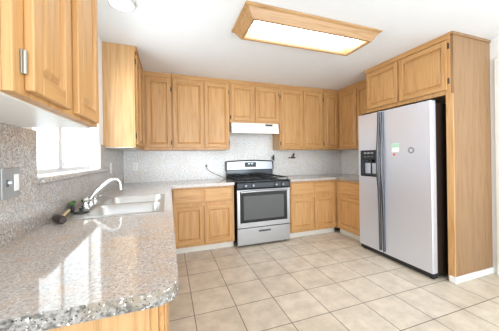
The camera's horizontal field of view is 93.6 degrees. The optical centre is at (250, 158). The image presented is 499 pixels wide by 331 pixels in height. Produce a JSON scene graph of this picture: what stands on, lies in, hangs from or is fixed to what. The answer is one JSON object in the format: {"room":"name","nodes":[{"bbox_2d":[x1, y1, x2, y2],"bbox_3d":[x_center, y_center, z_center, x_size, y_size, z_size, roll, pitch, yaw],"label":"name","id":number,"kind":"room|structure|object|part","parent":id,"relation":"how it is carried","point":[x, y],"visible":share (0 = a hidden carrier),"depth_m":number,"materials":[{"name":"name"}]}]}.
{"room":"kitchen","nodes":[
{"label":"kitchen","id":0,"kind":"room"},
{"bbox_2d":[0,36,117,248],"bbox_3d":[-1.015,0.036,0.830,0.140,2.412,5.200,-1,0,-19],"label":"wall","id":1,"kind":"structure","parent":0,"point":[95,135],"depth_m":2.18,"materials":[{"name":"paint"}]},
{"bbox_2d":[0,0,98,128],"bbox_3d":[-0.756,-0.655,0.758,0.319,1.036,0.633,-1,0,-19],"label":"upper cabinet","id":2,"kind":"object","parent":1,"relation":"attached to","point":[49,48],"visible":1,"depth_m":0.68,"materials":[{"name":"brown wood"}]},
{"bbox_3d":[-0.561,-0.627,0.654,0.020,0.940,0.226,-1,0,-19],"label":"door","id":3,"kind":"part","parent":2,"relation":"part of","materials":[{"name":"brown wood"}]},
{"bbox_3d":[-0.662,-0.625,0.942,0.020,0.940,0.250,-1,0,-19],"label":"door","id":4,"kind":"part","parent":2,"relation":"part of","materials":[{"name":"brown wood"}]},
{"bbox_2d":[0,123,123,247],"bbox_3d":[-1.285,0.108,1.839,0.013,0.473,3.084,-1,0,-19],"label":"backsplash","id":5,"kind":"structure","parent":1,"relation":"attached to","point":[36,204],"depth_m":1.09,"materials":[{"name":"stone"}]},
{"bbox_2d":[0,167,19,199],"bbox_3d":[-0.953,0.099,0.940,0.020,0.120,0.116,-1,0,-19],"label":"switch plate","id":6,"kind":"object","parent":5,"relation":"attached to","point":[9,177],"visible":1,"depth_m":0.93,"materials":[{"name":"grey metal"}]},
{"bbox_2d":[14,174,18,190],"bbox_3d":[-0.965,0.099,0.965,0.003,0.068,0.032,-1,0,-19],"label":"socket","id":7,"kind":"object","parent":6,"relation":"attached to","point":[16,176],"depth_m":0.96,"materials":[{"name":"white plastic"}]},
{"bbox_2d":[37,128,109,183],"bbox_3d":[-1.310,-0.351,1.738,0.175,0.965,1.325,-1,0,-19],"label":"window","id":8,"kind":"structure","parent":1,"relation":"in","point":[56,163],"depth_m":1.55,"materials":[{"name":"metal"}]},
{"bbox_3d":[-1.337,-0.368,1.620,0.045,0.930,1.120,-1,0,-19],"label":"frame","id":9,"kind":"part","parent":8,"relation":"part of","materials":[{"name":"metal"}]},
{"bbox_3d":[-1.281,0.114,1.746,0.130,0.035,1.325,-1,0,-19],"label":"sill","id":10,"kind":"part","parent":8,"relation":"part of","materials":[{"name":"stone"}]},
{"bbox_2d":[102,42,144,150],"bbox_3d":[-1.500,-0.633,2.873,0.311,1.058,1.024,-1,0,-19],"label":"upper cabinet","id":11,"kind":"object","parent":1,"relation":"attached to","point":[122,70],"visible":0.94,"depth_m":2.40,"materials":[{"name":"brown wood"}]},
{"bbox_3d":[-1.257,-0.614,2.621,0.020,0.944,0.320,-1,0,-19],"label":"door","id":12,"kind":"part","parent":11,"relation":"part of","materials":[{"name":"brown wood"}]},
{"bbox_3d":[-1.370,-1.137,2.921,0.020,0.054,1.024,-1,0,-19],"label":"trim","id":13,"kind":"part","parent":11,"relation":"part of","materials":[{"name":"brown wood"}]},
{"bbox_3d":[-1.381,-0.637,2.915,0.020,1.053,1.024,-1,0,-19],"label":"frame","id":14,"kind":"part","parent":11,"relation":"part of","materials":[{"name":"brown wood"}]},
{"bbox_3d":[-1.370,-0.613,2.944,0.020,0.944,0.325,-1,0,-19],"label":"door","id":15,"kind":"part","parent":11,"relation":"part of","materials":[{"name":"brown wood"}]},
{"bbox_2d":[97,0,498,89],"bbox_3d":[2.075,-1.266,1.027,6.140,0.100,7.120,-1,0,-19],"label":"ceiling","id":16,"kind":"structure","parent":0,"point":[182,37],"depth_m":2.24,"materials":[{"name":"paint"}]},
{"bbox_2d":[108,0,135,11],"bbox_3d":[-0.963,-1.157,1.750,0.192,0.027,0.192,-1,0,-19],"label":"recessed light","id":17,"kind":"object","parent":16,"relation":"in","point":[123,5],"visible":1,"depth_m":1.75,"materials":[{"name":"white"}]},
{"bbox_2d":[231,0,382,55],"bbox_3d":[0.530,-1.147,2.192,1.350,0.092,0.450,-1,0,-19],"label":"ceiling light","id":18,"kind":"object","parent":16,"relation":"attached to","point":[257,22],"visible":1,"depth_m":2.12,"materials":[{"name":"brown wood"}]},
{"bbox_2d":[249,20,357,47],"bbox_3d":[0.530,-1.176,2.192,1.143,0.010,0.279,-1,0,-19],"label":"diffuser","id":19,"kind":"object","parent":18,"relation":"attached to","point":[259,28],"depth_m":2.24,"materials":[{"name":"white plastic"}]},
{"bbox_2d":[169,227,498,330],"bbox_3d":[2.112,1.226,1.027,6.140,0.060,7.120,-1,0,-19],"label":"floor","id":20,"kind":"structure","parent":0,"point":[328,281],"depth_m":2.12,"materials":[{"name":"beige tile"}]},
{"bbox_2d":[45,302,168,330],"bbox_3d":[-0.630,0.806,0.908,0.586,0.859,0.798,-1,0,-19],"label":"base cabinet","id":21,"kind":"object","parent":20,"relation":"on","point":[157,318],"visible":0.22,"depth_m":0.60,"materials":[{"name":"brown wood"}]},
{"bbox_3d":[-0.382,0.758,0.995,0.020,0.770,0.798,-1,0,-19],"label":"frame","id":22,"kind":"part","parent":21,"relation":"part of","materials":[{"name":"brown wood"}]},
{"bbox_3d":[-0.304,0.487,0.822,0.020,0.180,0.360,-1,0,-19],"label":"drawer","id":23,"kind":"part","parent":21,"relation":"part of","materials":[{"name":"brown wood"}]},
{"bbox_3d":[-0.424,0.866,1.181,0.020,0.485,0.360,-1,0,-19],"label":"door","id":24,"kind":"part","parent":21,"relation":"part of","materials":[{"name":"brown wood"}]},
{"bbox_2d":[171,185,234,253],"bbox_3d":[-0.710,0.807,3.350,0.828,0.859,0.604,-1,0,-19],"label":"base cabinet","id":25,"kind":"object","parent":20,"relation":"on","point":[203,217],"visible":0.88,"depth_m":3.08,"materials":[{"name":"brown wood"}]},
{"bbox_3d":[-0.807,0.494,3.009,0.370,0.180,0.020,-1,0,-19],"label":"drawer","id":26,"kind":"part","parent":25,"relation":"part of","materials":[{"name":"brown wood"}]},
{"bbox_3d":[-0.799,0.872,3.010,0.375,0.485,0.020,-1,0,-19],"label":"door","id":27,"kind":"part","parent":25,"relation":"part of","materials":[{"name":"brown wood"}]},
{"bbox_3d":[-0.430,0.488,3.141,0.370,0.180,0.020,-1,0,-19],"label":"drawer","id":28,"kind":"part","parent":25,"relation":"part of","materials":[{"name":"brown wood"}]},
{"bbox_3d":[-0.426,0.866,3.140,0.375,0.485,0.020,-1,0,-19],"label":"door","id":29,"kind":"part","parent":25,"relation":"part of","materials":[{"name":"brown wood"}]},
{"bbox_2d":[225,160,289,246],"bbox_3d":[0.100,0.627,3.575,0.821,1.197,0.688,-1,0,-19],"label":"gas range","id":30,"kind":"object","parent":20,"relation":"on","point":[261,198],"visible":1,"depth_m":3.32,"materials":[{"name":"silver metal"}]},
{"bbox_2d":[227,176,288,182],"bbox_3d":[0.091,0.320,3.588,0.805,0.019,0.600,-1,0,-19],"label":"cooktop","id":31,"kind":"object","parent":30,"relation":"in","point":[263,179],"depth_m":3.37,"materials":[{"name":"black metal"}]},
{"bbox_3d":[0.191,0.376,3.305,0.805,0.096,0.048,-1,0,-19],"label":"control panel","id":32,"kind":"part","parent":30,"relation":"part of","materials":[{"name":"black metal"}]},
{"bbox_3d":[0.192,0.695,3.316,0.797,0.522,0.026,-1,0,-19],"label":"oven door","id":33,"kind":"part","parent":30,"relation":"part of","materials":[{"name":"silver metal"}]},
{"bbox_3d":[0.198,1.079,3.316,0.797,0.226,0.026,-1,0,-19],"label":"drawer","id":34,"kind":"part","parent":30,"relation":"part of","materials":[{"name":"silver metal"}]},
{"bbox_3d":[0.202,0.458,3.276,0.707,0.031,0.056,-1,0,-19],"label":"handle","id":35,"kind":"part","parent":30,"relation":"part of","materials":[{"name":"silver metal"}]},
{"bbox_2d":[289,180,336,237],"bbox_3d":[0.888,0.783,3.909,0.851,0.859,0.604,-1,0,-19],"label":"base cabinet","id":36,"kind":"object","parent":20,"relation":"on","point":[312,203],"visible":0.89,"depth_m":3.63,"materials":[{"name":"brown wood"}]},
{"bbox_3d":[0.776,0.470,3.562,0.380,0.180,0.020,-1,0,-19],"label":"drawer","id":37,"kind":"part","parent":36,"relation":"part of","materials":[{"name":"brown wood"}]},
{"bbox_3d":[0.784,0.848,3.563,0.385,0.485,0.020,-1,0,-19],"label":"door","id":38,"kind":"part","parent":36,"relation":"part of","materials":[{"name":"brown wood"}]},
{"bbox_2d":[275,174,358,181],"bbox_3d":[1.264,0.326,3.739,1.458,0.040,1.180,-1,0,-19],"label":"countertop","id":39,"kind":"structure","parent":36,"relation":"on","point":[345,177],"depth_m":3.71,"materials":[{"name":"stone"}]},
{"bbox_3d":[1.167,0.465,3.699,0.380,0.180,0.020,-1,0,-19],"label":"drawer","id":40,"kind":"part","parent":36,"relation":"part of","materials":[{"name":"brown wood"}]},
{"bbox_3d":[1.173,0.842,3.699,0.380,0.485,0.020,-1,0,-19],"label":"door","id":41,"kind":"part","parent":36,"relation":"part of","materials":[{"name":"brown wood"}]},
{"bbox_2d":[336,180,359,240],"bbox_3d":[1.759,0.770,3.599,0.624,0.859,0.593,-1,0,-19],"label":"base cabinet","id":42,"kind":"object","parent":20,"relation":"on","point":[347,192],"visible":0.39,"depth_m":3.52,"materials":[{"name":"brown wood"}]},
{"bbox_3d":[1.472,0.460,3.490,0.020,0.180,0.505,-1,0,-19],"label":"drawer","id":43,"kind":"part","parent":42,"relation":"part of","materials":[{"name":"brown wood"}]},
{"bbox_3d":[1.478,0.838,3.490,0.020,0.485,0.505,-1,0,-19],"label":"door","id":44,"kind":"part","parent":42,"relation":"part of","materials":[{"name":"brown wood"}]},
{"bbox_2d":[358,99,447,278],"bbox_3d":[1.929,0.303,2.837,0.766,1.790,0.932,-1,0,-19],"label":"refrigerator","id":45,"kind":"object","parent":20,"relation":"on","point":[403,196],"visible":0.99,"depth_m":2.53,"materials":[{"name":"silver metal"}]},
{"bbox_3d":[1.554,0.288,3.010,0.070,1.708,0.357,-1,0,-19],"label":"door","id":46,"kind":"part","parent":45,"relation":"part of","materials":[{"name":"silver metal"}]},
{"bbox_3d":[1.548,0.279,2.842,0.052,1.670,0.030,-1,0,-19],"label":"handle","id":47,"kind":"part","parent":45,"relation":"part of","materials":[{"name":"grey metal"}]},
{"bbox_3d":[1.565,0.279,2.792,0.052,1.670,0.030,-1,0,-19],"label":"handle","id":48,"kind":"part","parent":45,"relation":"part of","materials":[{"name":"grey metal"}]},
{"bbox_2d":[392,143,398,151],"bbox_3d":[1.635,-0.117,2.651,0.002,0.100,0.090,-1,0,-19],"label":"paper note","id":49,"kind":"object","parent":45,"relation":"attached to","point":[395,146],"visible":1,"depth_m":2.65,"materials":[{"name":"white paper"}]},
{"bbox_3d":[1.709,0.285,2.566,0.070,1.708,0.565,-1,0,-19],"label":"door","id":50,"kind":"part","parent":45,"relation":"part of","materials":[{"name":"silver metal"}]},
{"bbox_2d":[365,31,494,283],"bbox_3d":[2.043,-0.010,2.822,0.609,2.409,1.057,-1,0,-19],"label":"tall cabinet","id":51,"kind":"object","parent":20,"relation":"on","point":[452,69],"visible":0.99,"depth_m":2.35,"materials":[{"name":"brown wood"}]},
{"bbox_3d":[1.668,-0.903,2.993,0.020,0.480,0.453,-1,0,-19],"label":"door","id":52,"kind":"part","parent":51,"relation":"part of","materials":[{"name":"brown wood"}]},
{"bbox_3d":[1.754,-1.183,2.733,0.022,0.054,1.044,-1,0,-19],"label":"trim","id":53,"kind":"part","parent":51,"relation":"part of","materials":[{"name":"brown wood"}]},
{"bbox_3d":[1.773,-0.916,2.752,0.020,0.589,1.019,-1,0,-19],"label":"frame","id":54,"kind":"part","parent":51,"relation":"part of","materials":[{"name":"brown wood"}]},
{"bbox_3d":[1.833,-0.905,2.522,0.020,0.480,0.495,-1,0,-19],"label":"door","id":55,"kind":"part","parent":51,"relation":"part of","materials":[{"name":"brown wood"}]},
{"bbox_3d":[2.224,-0.013,2.351,0.578,2.409,0.024,-1,0,-19],"label":"panel","id":56,"kind":"part","parent":51,"relation":"part of","materials":[{"name":"brown wood"}]},
{"bbox_3d":[2.202,-1.204,2.331,0.599,0.026,0.010,-1,0,-19],"label":"panel moulding","id":57,"kind":"part","parent":51,"relation":"part of","materials":[{"name":"brown wood"}]},
{"bbox_3d":[-0.922,0.810,1.745,0.586,0.859,0.968,-1,0,-19],"label":"base cabinet","id":58,"kind":"object","parent":20,"relation":"on","visible":0},
{"bbox_2d":[0,179,234,330],"bbox_3d":[-0.597,0.354,2.082,1.438,0.040,3.080,-1,0,-19],"label":"countertop","id":59,"kind":"structure","parent":58,"relation":"on","point":[56,275],"depth_m":0.71,"materials":[{"name":"stone"}]},
{"bbox_2d":[51,209,70,223],"bbox_3d":[-1.048,0.320,1.295,0.070,0.041,0.255,-1,0,-34],"label":"mallet","id":60,"kind":"object","parent":59,"relation":"on","point":[57,218],"visible":1,"depth_m":1.21,"materials":[{"name":"rubber"}]},
{"bbox_2d":[70,201,75,211],"bbox_3d":[-1.121,0.305,1.480,0.020,0.060,0.096,-1,0,-31],"label":"sponge","id":61,"kind":"object","parent":59,"relation":"on","point":[73,205],"visible":1,"depth_m":1.45,"materials":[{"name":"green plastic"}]},
{"bbox_2d":[81,178,122,209],"bbox_3d":[-1.031,0.239,1.639,0.214,0.191,0.250,-1,0,-19],"label":"faucet","id":62,"kind":"object","parent":59,"relation":"on","point":[89,202],"visible":1,"depth_m":1.64,"materials":[{"name":"silver metal"}]},
{"bbox_3d":[-1.065,0.286,1.522,0.064,0.069,0.048,-1,0,-19],"label":"handle","id":63,"kind":"part","parent":62,"relation":"part of","materials":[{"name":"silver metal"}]},
{"bbox_3d":[-1.105,0.329,1.613,0.056,0.014,0.250,-1,0,-19],"label":"deck plate","id":64,"kind":"part","parent":62,"relation":"part of","materials":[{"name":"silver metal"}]},
{"bbox_3d":[-1.131,0.287,1.710,0.064,0.069,0.048,-1,0,-19],"label":"handle","id":65,"kind":"part","parent":62,"relation":"part of","materials":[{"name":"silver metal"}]},
{"bbox_3d":[-1.040,0.217,1.683,0.214,0.147,0.030,-1,0,-45],"label":"spout","id":66,"kind":"part","parent":62,"relation":"part of","materials":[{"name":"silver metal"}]},
{"bbox_2d":[66,193,164,220],"bbox_3d":[-0.917,0.419,1.728,0.527,0.171,0.814,-1,0,-19],"label":"sink","id":67,"kind":"object","parent":59,"relation":"in","point":[114,206],"visible":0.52,"depth_m":1.71,"materials":[{"name":"white ceramic"}]},
{"bbox_2d":[73,207,89,213],"bbox_3d":[-1.035,0.319,1.431,0.084,0.032,0.084,-1,0,-19],"label":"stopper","id":68,"kind":"object","parent":67,"relation":"on","point":[81,211],"visible":1,"depth_m":1.42,"materials":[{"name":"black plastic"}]},
{"bbox_3d":[-0.816,0.418,1.555,0.393,0.168,0.350,-1,0,-19],"label":"bowl","id":69,"kind":"part","parent":67,"relation":"part of","materials":[{"name":"silver metal"}]},
{"bbox_3d":[-0.946,0.420,1.925,0.393,0.168,0.354,-1,0,-19],"label":"bowl","id":70,"kind":"part","parent":67,"relation":"part of","materials":[{"name":"silver metal"}]},
{"bbox_2d":[490,37,498,273],"bbox_3d":[2.370,-0.014,2.994,0.120,2.412,3.350,-1,0,-19],"label":"wall","id":71,"kind":"structure","parent":0,"point":[494,45],"depth_m":2.42,"materials":[{"name":"paint"}]},
{"bbox_2d":[341,149,358,174],"bbox_3d":[1.953,0.059,3.986,0.013,0.473,1.198,-1,0,-19],"label":"backsplash","id":72,"kind":"structure","parent":71,"relation":"attached to","point":[349,158],"depth_m":4.31,"materials":[{"name":"stone"}]},
{"bbox_2d":[338,79,366,149],"bbox_3d":[1.802,-0.684,3.943,0.304,1.053,1.188,-1,0,-19],"label":"upper cabinet","id":73,"kind":"object","parent":71,"relation":"attached to","point":[352,99],"visible":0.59,"depth_m":3.90,"materials":[{"name":"brown wood"}]},
{"bbox_3d":[1.644,-0.658,3.967,0.020,0.944,0.390,-1,0,-19],"label":"door","id":74,"kind":"part","parent":73,"relation":"part of","materials":[{"name":"brown wood"}]},
{"bbox_3d":[1.661,-1.182,3.896,0.020,0.054,1.188,-1,0,-19],"label":"trim","id":75,"kind":"part","parent":73,"relation":"part of","materials":[{"name":"brown wood"}]},
{"bbox_3d":[1.778,-0.660,3.582,0.020,0.944,0.385,-1,0,-19],"label":"door","id":76,"kind":"part","parent":73,"relation":"part of","materials":[{"name":"brown wood"}]},
{"bbox_2d":[494,58,498,274],"bbox_3d":[2.674,0.087,1.916,0.020,2.200,1.015,-1,0,-19],"label":"trim","id":77,"kind":"structure","parent":71,"relation":"attached to","point":[496,61],"depth_m":2.38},
{"bbox_3d":[-0.052,0.022,3.985,4.040,2.412,0.120,-1,0,-19],"label":"wall","id":78,"kind":"structure","parent":0,"visible":0},
{"bbox_2d":[143,71,171,150],"bbox_3d":[-1.314,-0.638,3.322,0.369,1.053,0.304,-1,0,-19],"label":"upper cabinet","id":79,"kind":"object","parent":78,"relation":"attached to","point":[157,90],"visible":0.96,"depth_m":3.18,"materials":[{"name":"brown wood"}]},
{"bbox_3d":[-1.275,-1.138,3.187,0.369,0.054,0.020,-1,0,-19],"label":"trim","id":80,"kind":"part","parent":79,"relation":"part of","materials":[{"name":"brown wood"}]},
{"bbox_2d":[171,74,229,150],"bbox_3d":[-0.751,-0.646,3.519,0.819,1.053,0.304,-1,0,-19],"label":"upper cabinet","id":81,"kind":"object","parent":78,"relation":"attached to","point":[200,105],"visible":1,"depth_m":3.37,"materials":[{"name":"brown wood"}]},
{"bbox_3d":[-0.881,-0.620,3.322,0.416,0.944,0.020,-1,0,-19],"label":"door","id":82,"kind":"part","parent":81,"relation":"part of","materials":[{"name":"brown wood"}]},
{"bbox_3d":[-0.712,-1.147,3.384,0.818,0.054,0.020,-1,0,-19],"label":"trim","id":83,"kind":"part","parent":81,"relation":"part of","materials":[{"name":"brown wood"}]},
{"bbox_3d":[-0.498,-0.626,3.456,0.356,0.944,0.020,-1,0,-19],"label":"door","id":84,"kind":"part","parent":81,"relation":"part of","materials":[{"name":"brown wood"}]},
{"bbox_2d":[123,132,340,182],"bbox_3d":[-0.029,-0.099,3.922,3.764,0.888,0.013,-1,0,-19],"label":"backsplash","id":85,"kind":"structure","parent":78,"relation":"attached to","point":[153,166],"depth_m":3.77,"materials":[{"name":"stone"}]},
{"bbox_2d":[132,162,137,170],"bbox_3d":[-1.646,0.121,3.344,0.072,0.116,0.009,-1,0,-19],"label":"wall outlet","id":86,"kind":"object","parent":85,"relation":"attached to","point":[135,164],"visible":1,"depth_m":3.34,"materials":[{"name":"white plastic"}]},
{"bbox_2d":[229,122,278,133],"bbox_3d":[0.035,-0.463,3.769,0.776,0.163,0.320,-1,0,-19],"label":"range hood","id":87,"kind":"object","parent":78,"relation":"attached to","point":[235,127],"visible":0.98,"depth_m":3.62,"materials":[{"name":"white metal"}]},
{"bbox_2d":[229,79,278,123],"bbox_3d":[0.026,-0.865,3.791,0.827,0.639,0.304,-1,0,-19],"label":"upper cabinet","id":88,"kind":"object","parent":78,"relation":"attached to","point":[249,102],"visible":0.98,"depth_m":3.64,"materials":[{"name":"brown wood"}]},
{"bbox_3d":[-0.124,-0.838,3.588,0.359,0.530,0.020,-1,0,-19],"label":"door","id":89,"kind":"part","parent":88,"relation":"part of","materials":[{"name":"brown wood"}]},
{"bbox_3d":[0.068,-1.158,3.657,0.827,0.054,0.020,-1,0,-19],"label":"trim","id":90,"kind":"part","parent":88,"relation":"part of","materials":[{"name":"brown wood"}]},
{"bbox_3d":[0.262,-0.844,3.723,0.390,0.530,0.020,-1,0,-19],"label":"door","id":91,"kind":"part","parent":88,"relation":"part of","materials":[{"name":"brown wood"}]},
{"bbox_2d":[273,84,322,149],"bbox_3d":[0.817,-0.670,4.066,0.836,1.053,0.304,-1,0,-19],"label":"upper cabinet","id":92,"kind":"object","parent":78,"relation":"attached to","point":[300,125],"visible":0.96,"depth_m":3.92,"materials":[{"name":"brown wood"}]},
{"bbox_3d":[0.681,-0.643,3.868,0.390,0.944,0.020,-1,0,-19],"label":"door","id":93,"kind":"part","parent":92,"relation":"part of","materials":[{"name":"brown wood"}]},
{"bbox_3d":[0.856,-1.170,3.932,0.836,0.054,0.020,-1,0,-19],"label":"trim","id":94,"kind":"part","parent":92,"relation":"part of","materials":[{"name":"brown wood"}]},
{"bbox_3d":[1.069,-0.649,4.004,0.368,0.944,0.020,-1,0,-19],"label":"door","id":95,"kind":"part","parent":92,"relation":"part of","materials":[{"name":"brown wood"}]},
{"bbox_2d":[322,89,338,149],"bbox_3d":[1.373,-0.678,4.261,0.334,1.053,0.304,-1,0,-19],"label":"upper cabinet","id":96,"kind":"object","parent":78,"relation":"attached to","point":[329,97],"visible":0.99,"depth_m":4.12,"materials":[{"name":"brown wood"}]},
{"bbox_3d":[1.412,-1.178,4.127,0.334,0.054,0.020,-1,0,-19],"label":"trim","id":97,"kind":"part","parent":96,"relation":"part of","materials":[{"name":"brown wood"}]}
]}

